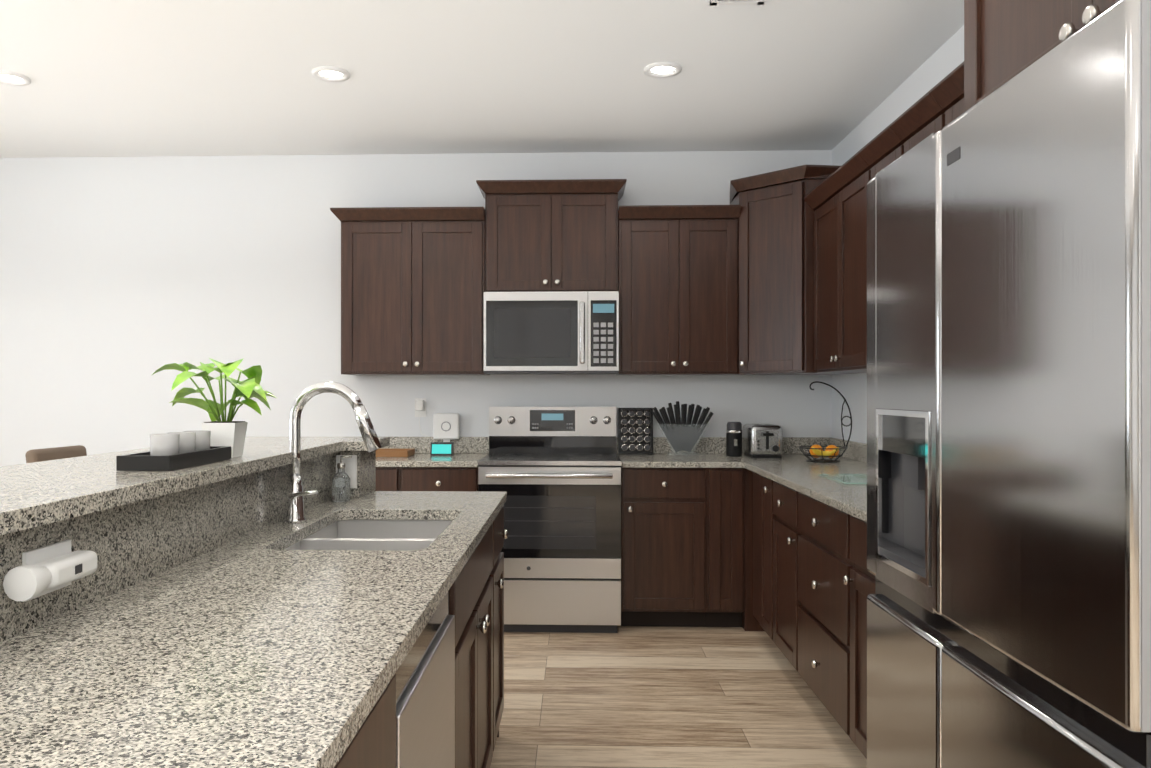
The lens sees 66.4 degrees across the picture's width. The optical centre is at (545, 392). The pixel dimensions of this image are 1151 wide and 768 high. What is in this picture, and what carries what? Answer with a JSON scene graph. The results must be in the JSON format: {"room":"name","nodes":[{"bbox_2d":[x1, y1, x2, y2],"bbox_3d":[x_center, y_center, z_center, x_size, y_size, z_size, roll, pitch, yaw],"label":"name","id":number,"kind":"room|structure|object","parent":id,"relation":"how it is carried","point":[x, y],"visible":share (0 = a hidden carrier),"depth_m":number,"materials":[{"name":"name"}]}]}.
{"room":"kitchen","nodes":[
{"label":"kitchen","id":0,"kind":"room"},
{"bbox_2d":[0,150,831,466],"bbox_3d":[-1.710,-0.089,5.464,7.080,2.740,0.100,0,0,2],"label":"wall","id":1,"kind":"structure","parent":0,"point":[122,280],"depth_m":5.42,"materials":[{"name":"white paint"}]},
{"bbox_2d":[338,208,489,374],"bbox_3d":[-0.759,-0.573,5.214,0.835,0.937,0.330,0,0,2],"label":"upper cabinet","id":2,"kind":"object","parent":1,"relation":"attached to","point":[413,280],"depth_m":5.05,"materials":[{"name":"brown wood"}]},
{"bbox_2d":[415,398,426,435],"bbox_3d":[-0.755,0.152,5.353,0.086,0.232,0.049,0,0,2],"label":"outlet","id":3,"kind":"object","parent":1,"relation":"attached to","point":[420,407],"visible":0.96,"depth_m":5.34,"materials":[{"name":"white plastic"}]},
{"bbox_2d":[433,413,459,441],"bbox_3d":[-0.599,0.248,5.324,0.160,0.244,0.047,0,0,2],"label":"hub","id":4,"kind":"object","parent":1,"relation":"attached to","point":[446,427],"visible":0.9,"depth_m":5.32,"materials":[{"name":"white plastic"}]},
{"bbox_2d":[482,180,621,295],"bbox_3d":[0.042,-0.881,5.186,0.762,0.622,0.330,0,0,2],"label":"upper cabinet","id":5,"kind":"object","parent":1,"relation":"attached to","point":[542,235],"depth_m":5.03,"materials":[{"name":"brown wood"}]},
{"bbox_2d":[484,291,618,373],"bbox_3d":[0.040,-0.337,5.122,0.758,0.456,0.457,0,0,2],"label":"microwave","id":6,"kind":"object","parent":5,"relation":"attached to","point":[574,332],"visible":1,"depth_m":4.93,"materials":[{"name":"silver metal"}]},
{"bbox_2d":[382,437,829,451],"bbox_3d":[0.235,0.320,5.334,2.936,0.100,0.020,0,0,2],"label":"backsplash","id":7,"kind":"structure","parent":1,"relation":"attached to","point":[420,444],"depth_m":5.31,"materials":[{"name":"grey stone"}]},
{"bbox_2d":[616,205,725,374],"bbox_3d":[0.767,-0.573,5.161,0.683,0.937,0.330,0,0,2],"label":"upper cabinet","id":8,"kind":"object","parent":1,"relation":"attached to","point":[672,302],"depth_m":5.00,"materials":[{"name":"brown wood"}]},
{"bbox_2d":[0,0,963,157],"bbox_3d":[-1.861,-1.512,1.117,7.080,0.100,8.800,0,0,2],"label":"ceiling","id":9,"kind":"structure","parent":0,"point":[132,78],"depth_m":4.03,"materials":[{"name":"white paint"}]},
{"bbox_2d":[0,70,30,85],"bbox_3d":[-2.478,-1.454,4.071,0.170,0.012,0.170,0,0,2],"label":"recessed light","id":10,"kind":"object","parent":9,"relation":"in","point":[11,78],"visible":0.96,"depth_m":4.08,"materials":[{"name":"white"}]},
{"bbox_2d":[312,66,349,81],"bbox_3d":[-0.979,-1.454,4.018,0.170,0.012,0.170,0,0,2],"label":"recessed light","id":11,"kind":"object","parent":9,"relation":"in","point":[329,73],"visible":1,"depth_m":4.02,"materials":[{"name":"white"}]},
{"bbox_2d":[644,62,680,77],"bbox_3d":[0.530,-1.454,3.966,0.170,0.012,0.170,0,0,2],"label":"recessed light","id":12,"kind":"object","parent":9,"relation":"in","point":[662,69],"visible":0.98,"depth_m":3.97,"materials":[{"name":"white"}]},
{"bbox_2d":[710,0,765,5],"bbox_3d":[0.710,-1.454,3.109,0.200,0.012,0.360,0,0,2],"label":"ceiling vent","id":13,"kind":"object","parent":9,"relation":"in","point":[735,2],"visible":0.91,"depth_m":3.27,"materials":[{"name":"white"}]},
{"bbox_2d":[490,625,866,767],"bbox_3d":[-1.861,1.329,1.116,7.080,0.100,8.800,0,0,2],"label":"floor","id":14,"kind":"structure","parent":0,"point":[674,697],"depth_m":3.59,"materials":[{"name":"brown wood"}]},
{"bbox_2d":[25,445,86,462],"bbox_3d":[-2.384,0.788,4.690,0.534,0.986,0.460,0,0,7],"label":"dining chair","id":15,"kind":"object","parent":14,"relation":"on","point":[40,455],"visible":0.12,"depth_m":4.66,"materials":[{"name":"brown wood"}]},
{"bbox_2d":[0,441,507,767],"bbox_3d":[-0.546,0.739,2.036,0.764,1.078,2.550,0,0,2],"label":"kitchen island","id":16,"kind":"object","parent":14,"relation":"on","point":[264,602],"depth_m":1.45,"materials":[{"name":"grey stone"}]},
{"bbox_2d":[0,437,291,524],"bbox_3d":[-0.986,0.185,2.047,0.505,0.032,2.640,0,0,2],"label":"island countertop","id":17,"kind":"structure","parent":16,"relation":"on","point":[35,489],"depth_m":1.74,"materials":[{"name":"grey stone"}]},
{"bbox_2d":[116,430,230,470],"bbox_3d":[-0.855,0.131,2.052,0.115,0.074,0.340,0,0,2],"label":"tray","id":18,"kind":"object","parent":17,"relation":"on","point":[170,451],"visible":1,"depth_m":1.96,"materials":[{"name":"black wood"}]},
{"bbox_2d":[152,358,275,457],"bbox_3d":[-0.856,0.040,2.289,0.307,0.256,0.347,0,0,2],"label":"potted plant","id":19,"kind":"object","parent":17,"relation":"on","point":[229,432],"visible":1,"depth_m":2.26,"materials":[{"name":"green plant"}]},
{"bbox_2d":[332,455,351,501],"bbox_3d":[-0.688,0.290,2.977,0.066,0.156,0.062,0,0,2],"label":"soap dispenser","id":20,"kind":"object","parent":16,"relation":"on","point":[341,485],"visible":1,"depth_m":2.95,"materials":[{"name":"clear glass"}]},
{"bbox_2d":[284,520,452,549],"bbox_3d":[-0.465,0.512,2.413,0.450,0.217,0.742,0,0,2],"label":"sink","id":21,"kind":"object","parent":16,"relation":"in","point":[331,534],"depth_m":2.76,"materials":[{"name":"silver metal"}]},
{"bbox_2d":[395,589,454,767],"bbox_3d":[-0.218,0.789,1.614,0.024,0.750,0.600,0,0,2],"label":"dishwasher","id":22,"kind":"object","parent":16,"relation":"in","point":[425,679],"depth_m":1.60,"materials":[{"name":"silver metal"}]},
{"bbox_2d":[375,465,478,490],"bbox_3d":[-0.789,0.840,5.069,0.884,0.880,0.620,0,0,2],"label":"base cabinet","id":23,"kind":"object","parent":14,"relation":"on","point":[387,479],"depth_m":4.75,"materials":[{"name":"brown wood"}]},
{"bbox_2d":[376,452,488,467],"bbox_3d":[-0.795,0.386,5.058,0.896,0.032,0.643,0,0,2],"label":"countertop","id":24,"kind":"structure","parent":23,"relation":"on","point":[419,459],"depth_m":4.78,"materials":[{"name":"grey stone"}]},
{"bbox_2d":[376,448,414,456],"bbox_3d":[-0.905,0.352,5.136,0.250,0.035,0.220,0,0,2],"label":"wood tray","id":25,"kind":"object","parent":24,"relation":"on","point":[381,452],"visible":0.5,"depth_m":5.03,"materials":[{"name":"brown wood"}]},
{"bbox_2d":[430,442,453,454],"bbox_3d":[-0.608,0.332,5.198,0.130,0.075,0.075,0,0,2],"label":"desk clock","id":26,"kind":"object","parent":24,"relation":"on","point":[442,448],"visible":1,"depth_m":5.17,"materials":[{"name":"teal plastic"}]},
{"bbox_2d":[478,407,621,632],"bbox_3d":[0.034,0.683,4.945,0.759,1.195,0.754,0,0,2],"label":"range","id":27,"kind":"object","parent":14,"relation":"on","point":[554,473],"visible":1,"depth_m":4.64,"materials":[{"name":"silver metal"}]},
{"bbox_2d":[621,466,725,626],"bbox_3d":[0.685,0.840,5.018,0.529,0.880,0.620,0,0,2],"label":"base cabinet","id":28,"kind":"object","parent":14,"relation":"on","point":[673,520],"depth_m":4.72,"materials":[{"name":"brown wood"}]},
{"bbox_2d":[616,452,845,467],"bbox_3d":[1.067,0.386,4.993,1.294,0.032,0.643,0,0,2],"label":"countertop","id":29,"kind":"structure","parent":28,"relation":"on","point":[657,459],"depth_m":4.85,"materials":[{"name":"grey stone"}]},
{"bbox_2d":[618,408,652,453],"bbox_3d":[0.543,0.231,5.271,0.205,0.278,0.072,0,0,2],"label":"spice rack","id":30,"kind":"object","parent":29,"relation":"on","point":[635,430],"visible":1,"depth_m":5.25,"materials":[{"name":"black plastic"}]},
{"bbox_2d":[652,401,712,455],"bbox_3d":[0.805,0.211,5.156,0.355,0.318,0.100,0,0,2],"label":"knife block","id":31,"kind":"object","parent":29,"relation":"on","point":[681,433],"visible":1,"depth_m":5.14,"materials":[{"name":"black plastic"}]},
{"bbox_2d":[726,422,741,455],"bbox_3d":[1.100,0.270,5.115,0.094,0.200,0.096,0,0,2],"label":"coffee grinder","id":32,"kind":"object","parent":29,"relation":"on","point":[734,439],"visible":1,"depth_m":5.08,"materials":[{"name":"black plastic"}]},
{"bbox_2d":[743,424,781,457],"bbox_3d":[1.253,0.277,5.065,0.180,0.186,0.310,0,0,2],"label":"toaster","id":33,"kind":"object","parent":29,"relation":"on","point":[762,440],"visible":1,"depth_m":4.94,"materials":[{"name":"silver metal"}]},
{"bbox_2d":[798,381,851,462],"bbox_3d":[1.501,0.155,4.702,0.286,0.429,0.255,0,0,2],"label":"fruit stand","id":34,"kind":"object","parent":29,"relation":"on","point":[818,451],"visible":1,"depth_m":4.70,"materials":[{"name":"black metal"}]},
{"bbox_2d":[726,468,745,630],"bbox_3d":[0.944,0.840,5.009,0.274,0.880,0.620,0,0,2],"label":"base cabinet","id":35,"kind":"object","parent":14,"relation":"on","point":[735,477],"depth_m":4.70,"materials":[{"name":"brown wood"}]},
{"bbox_2d":[746,472,757,630],"bbox_3d":[1.387,0.840,4.497,0.620,0.880,0.326,0,0,2],"label":"base cabinet","id":36,"kind":"object","parent":14,"relation":"on","point":[751,480],"depth_m":4.71,"materials":[{"name":"brown wood"}]},
{"bbox_2d":[758,476,765,631],"bbox_3d":[1.377,0.840,4.220,0.620,0.880,0.371,0,0,2],"label":"base cabinet","id":37,"kind":"object","parent":14,"relation":"on","point":[761,479],"depth_m":4.35,"materials":[{"name":"brown wood"}]},
{"bbox_2d":[766,480,789,661],"bbox_3d":[1.366,0.839,3.911,0.620,0.880,0.531,0,0,2],"label":"base cabinet","id":38,"kind":"object","parent":14,"relation":"on","point":[777,497],"depth_m":4.01,"materials":[{"name":"brown wood"}]},
{"bbox_2d":[790,492,841,727],"bbox_3d":[1.345,0.839,3.301,0.620,0.880,0.832,0,0,2],"label":"base cabinet","id":39,"kind":"object","parent":14,"relation":"on","point":[815,529],"depth_m":3.35,"materials":[{"name":"brown wood"}]},
{"bbox_2d":[742,460,866,523],"bbox_3d":[1.332,0.385,3.283,0.645,0.032,2.753,0,0,2],"label":"countertop","id":40,"kind":"structure","parent":39,"relation":"on","point":[802,477],"depth_m":3.76,"materials":[{"name":"grey stone"}]},
{"bbox_2d":[818,474,866,483],"bbox_3d":[1.367,0.366,3.726,0.310,0.006,0.400,0,0,2],"label":"glass cutting board","id":41,"kind":"object","parent":40,"relation":"on","point":[851,478],"visible":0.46,"depth_m":3.75,"materials":[{"name":"teal"}]},
{"bbox_2d":[842,512,875,758],"bbox_3d":[1.321,0.839,2.621,0.620,0.880,0.671,0,0,2],"label":"base cabinet","id":42,"kind":"object","parent":14,"relation":"on","point":[857,583],"depth_m":2.90,"materials":[{"name":"brown wood"}]},
{"bbox_2d":[867,0,1150,767],"bbox_3d":[1.118,0.405,1.432,0.888,1.747,0.911,0,0,2],"label":"fridge","id":43,"kind":"object","parent":14,"relation":"on","point":[1009,410],"visible":1,"depth_m":1.25,"materials":[{"name":"silver metal"}]},
{"bbox_2d":[832,25,963,443],"bbox_3d":[1.627,-0.092,0.995,0.100,2.740,8.600,0,0,2],"label":"wall","id":44,"kind":"structure","parent":0,"point":[945,59],"depth_m":4.65,"materials":[{"name":"white paint"}]},
{"bbox_2d":[726,160,849,374],"bbox_3d":[1.372,-0.655,4.964,0.682,1.099,0.681,0,0,2],"label":"upper cabinet","id":45,"kind":"object","parent":44,"relation":"attached to","point":[762,274],"depth_m":4.83,"materials":[{"name":"brown wood"}]},
{"bbox_2d":[814,160,866,374],"bbox_3d":[1.549,-0.567,4.199,0.275,0.923,0.979,0,0,2],"label":"upper cabinet","id":46,"kind":"object","parent":44,"relation":"attached to","point":[835,203],"depth_m":4.26,"materials":[{"name":"brown wood"}]},
{"bbox_2d":[830,437,866,463],"bbox_3d":[1.655,0.319,3.594,0.020,0.100,3.398,0,0,2],"label":"backsplash","id":47,"kind":"structure","parent":44,"relation":"attached to","point":[856,450],"depth_m":4.83,"materials":[{"name":"grey stone"}]},
{"bbox_2d":[858,100,929,371],"bbox_3d":[1.521,-0.567,3.400,0.275,0.923,0.902,0,0,2],"label":"upper cabinet","id":48,"kind":"object","parent":44,"relation":"attached to","point":[906,134],"depth_m":3.74,"materials":[{"name":"brown wood"}]},
{"bbox_2d":[930,80,949,134],"bbox_3d":[1.495,-0.568,2.641,0.275,0.923,0.902,0,0,2],"label":"upper cabinet","id":49,"kind":"object","parent":44,"relation":"attached to","point":[940,102],"depth_m":3.03,"materials":[{"name":"brown wood"}]},
{"bbox_2d":[950,0,1116,122],"bbox_3d":[1.240,-0.808,1.419,0.700,0.533,0.970,0,0,2],"label":"upper cabinet","id":50,"kind":"object","parent":44,"relation":"attached to","point":[1002,38],"depth_m":1.74,"materials":[{"name":"brown wood"}]}
]}

